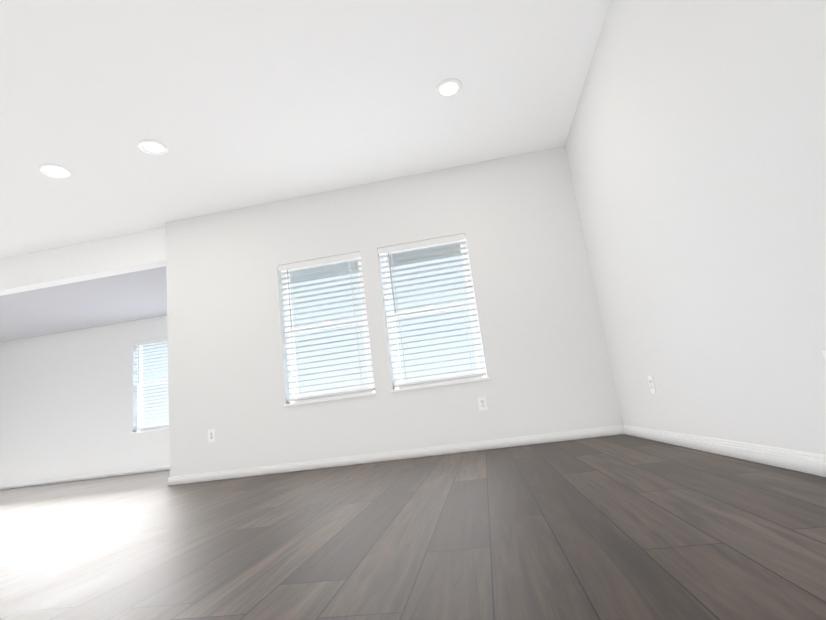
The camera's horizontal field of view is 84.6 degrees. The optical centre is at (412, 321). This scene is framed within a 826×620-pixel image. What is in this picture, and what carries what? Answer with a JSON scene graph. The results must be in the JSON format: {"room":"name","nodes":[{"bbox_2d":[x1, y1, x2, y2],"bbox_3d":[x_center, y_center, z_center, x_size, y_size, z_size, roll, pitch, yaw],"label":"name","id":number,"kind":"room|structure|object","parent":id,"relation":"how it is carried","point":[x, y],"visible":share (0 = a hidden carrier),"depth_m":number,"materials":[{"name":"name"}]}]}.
{"room":"empty living room","nodes":[
{"label":"empty living room","id":0,"kind":"room"},
{"bbox_2d":[0,227,165,295],"bbox_3d":[-5.174,-0.473,5.400,5.164,0.385,0.160,-9,-11,7],"label":"header beam","id":1,"kind":"structure","parent":0,"point":[127,253],"depth_m":5.14,"materials":[{"name":"paint"}]},
{"bbox_2d":[0,266,166,342],"bbox_3d":[-5.003,-0.317,6.553,5.164,0.280,2.190,-9,-11,7],"label":"ceiling","id":2,"kind":"structure","parent":0,"point":[119,298],"depth_m":6.45,"materials":[{"name":"grey paint"}]},
{"bbox_2d":[0,315,169,484],"bbox_3d":[-4.672,1.091,7.475,5.564,2.740,0.200,-9,-11,7],"label":"wall","id":3,"kind":"structure","parent":0,"point":[68,404],"depth_m":7.47,"materials":[{"name":"paint"}]},
{"bbox_2d":[0,465,169,489],"bbox_3d":[-4.525,2.368,7.109,5.164,0.078,0.015,-9,-11,7],"label":"baseboard","id":4,"kind":"structure","parent":3,"relation":"attached to","point":[87,477],"depth_m":7.19,"materials":[{"name":"white paint"}]},
{"bbox_2d":[131,428,168,433],"bbox_3d":[-4.014,1.714,7.194,0.920,0.022,0.117,-9,-11,7],"label":"window sill","id":5,"kind":"structure","parent":3,"relation":"attached to","point":[149,430],"depth_m":7.16,"materials":[{"name":"white paint"}]},
{"bbox_2d":[137,341,168,431],"bbox_3d":[-4.091,1.014,7.426,0.880,1.450,0.078,-9,-11,7],"label":"window","id":6,"kind":"structure","parent":3,"relation":"in","point":[141,404],"depth_m":7.41,"materials":[{"name":"white plastic"}]},
{"bbox_2d":[133,338,168,430],"bbox_3d":[-4.106,0.987,7.340,0.872,1.425,0.072,-9,-11,7],"label":"window blind","id":7,"kind":"object","parent":6,"relation":"attached to","point":[149,342],"depth_m":7.39,"materials":[{"name":"white plastic"}]},
{"bbox_2d":[138,346,138,382],"bbox_3d":[-4.478,0.701,7.417,0.012,0.620,0.012,-9,-11,7],"label":"wand","id":8,"kind":"object","parent":7,"relation":"hanging from","point":[138,364],"depth_m":7.41,"materials":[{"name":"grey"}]},
{"bbox_2d":[0,0,609,281],"bbox_3d":[-3.564,-1.528,2.304,9.810,0.060,10.850,-9,-11,7],"label":"ceiling","id":9,"kind":"structure","parent":0,"point":[233,104],"depth_m":3.31,"materials":[{"name":"paint"}]},
{"bbox_2d":[39,164,70,177],"bbox_3d":[-3.000,-1.260,3.808,0.212,0.010,0.212,-9,-11,7],"label":"recessed light","id":10,"kind":"object","parent":9,"relation":"in","point":[55,170],"visible":1,"depth_m":3.80,"materials":[{"name":"white plastic"}]},
{"bbox_2d":[138,139,167,154],"bbox_3d":[-2.093,-1.404,3.663,0.212,0.010,0.212,-9,-11,7],"label":"recessed light","id":11,"kind":"object","parent":9,"relation":"in","point":[153,146],"visible":1,"depth_m":3.65,"materials":[{"name":"white plastic"}]},
{"bbox_2d":[435,78,462,98],"bbox_3d":[0.271,-1.750,3.421,0.212,0.010,0.212,-9,-11,7],"label":"recessed light","id":12,"kind":"object","parent":9,"relation":"in","point":[449,88],"visible":1,"depth_m":3.41,"materials":[{"name":"white plastic"}]},
{"bbox_2d":[166,146,622,476],"bbox_3d":[-0.328,-0.056,4.491,4.446,2.740,0.200,-9,-11,7],"label":"wall","id":13,"kind":"structure","parent":0,"point":[515,219],"depth_m":4.39,"materials":[{"name":"paint"}]},
{"bbox_2d":[208,429,215,441],"bbox_3d":[-1.961,1.112,4.424,0.076,0.120,0.010,-9,-11,7],"label":"electrical outlet","id":14,"kind":"object","parent":13,"relation":"attached to","point":[211,435],"visible":1,"depth_m":4.42,"materials":[{"name":"white plastic"}]},
{"bbox_2d":[281,257,374,402],"bbox_3d":[-0.856,0.067,4.577,0.880,1.407,0.078,-9,-11,7],"label":"window","id":15,"kind":"structure","parent":13,"relation":"in","point":[294,373],"depth_m":4.54,"materials":[{"name":"white plastic"}]},
{"bbox_2d":[278,251,374,401],"bbox_3d":[-0.871,0.041,4.492,0.872,1.382,0.072,-9,-11,7],"label":"window blind","id":16,"kind":"object","parent":15,"relation":"attached to","point":[336,258],"visible":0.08,"depth_m":4.52,"materials":[{"name":"white plastic"}]},
{"bbox_2d":[287,270,291,328],"bbox_3d":[-1.240,-0.225,4.564,0.012,0.620,0.012,-9,-11,7],"label":"wand","id":17,"kind":"object","parent":16,"relation":"hanging from","point":[289,299],"visible":1,"depth_m":4.56,"materials":[{"name":"grey plastic"}]},
{"bbox_2d":[284,392,376,406],"bbox_3d":[-0.782,0.747,4.350,0.920,0.022,0.117,-9,-11,7],"label":"window sill","id":18,"kind":"structure","parent":13,"relation":"attached to","point":[335,398],"depth_m":4.29,"materials":[{"name":"white paint"}]},
{"bbox_2d":[168,425,623,485],"bbox_3d":[-0.287,1.236,4.139,4.261,0.078,0.015,-9,-11,7],"label":"baseboard","id":19,"kind":"structure","parent":13,"relation":"attached to","point":[436,450],"depth_m":4.11,"materials":[{"name":"white paint"}]},
{"bbox_2d":[380,237,486,388],"bbox_3d":[0.179,-0.089,4.445,0.880,1.407,0.078,-9,-11,7],"label":"window","id":20,"kind":"structure","parent":13,"relation":"in","point":[477,347],"depth_m":4.40,"materials":[{"name":"white plastic"}]},
{"bbox_2d":[378,233,485,386],"bbox_3d":[0.164,-0.116,4.360,0.872,1.382,0.072,-9,-11,7],"label":"window blind","id":21,"kind":"object","parent":20,"relation":"attached to","point":[423,243],"visible":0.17,"depth_m":4.39,"materials":[{"name":"white plastic"}]},
{"bbox_2d":[388,252,395,312],"bbox_3d":[-0.205,-0.381,4.433,0.012,0.620,0.012,-9,-11,7],"label":"wand","id":22,"kind":"object","parent":21,"relation":"hanging from","point":[392,282],"visible":1,"depth_m":4.43,"materials":[{"name":"grey plastic"}]},
{"bbox_2d":[391,377,489,391],"bbox_3d":[0.253,0.590,4.218,0.920,0.022,0.117,-9,-11,7],"label":"window sill","id":23,"kind":"structure","parent":13,"relation":"attached to","point":[443,384],"depth_m":4.16,"materials":[{"name":"white paint"}]},
{"bbox_2d":[477,396,487,410],"bbox_3d":[0.626,0.740,4.091,0.076,0.120,0.010,-9,-11,7],"label":"electrical outlet","id":24,"kind":"object","parent":13,"relation":"attached to","point":[482,402],"visible":1,"depth_m":4.09,"materials":[{"name":"white plastic"}]},
{"bbox_2d":[0,434,825,619],"bbox_3d":[-3.217,1.225,1.750,9.810,0.120,10.850,-9,-11,7],"label":"floor","id":25,"kind":"structure","parent":0,"point":[621,527],"depth_m":1.44,"materials":[{"name":"brown wood"}]},
{"bbox_2d":[565,0,825,453],"bbox_3d":[1.121,-1.115,0.141,0.200,2.740,8.200,-9,-11,7],"label":"wall","id":26,"kind":"structure","parent":0,"point":[695,145],"depth_m":2.08,"materials":[{"name":"paint"}]},
{"bbox_2d":[648,375,655,392],"bbox_3d":[1.624,0.428,3.089,0.010,0.120,0.076,-9,-11,7],"label":"electrical outlet","id":27,"kind":"object","parent":26,"relation":"attached to","point":[652,384],"visible":1,"depth_m":3.07,"materials":[{"name":"white plastic"}]},
{"bbox_2d":[623,425,825,476],"bbox_3d":[1.194,0.214,-0.009,0.015,0.078,8.000,-9,-11,7],"label":"baseboard","id":28,"kind":"structure","parent":26,"relation":"attached to","point":[805,462],"depth_m":2.07,"materials":[{"name":"white paint"}]}
]}

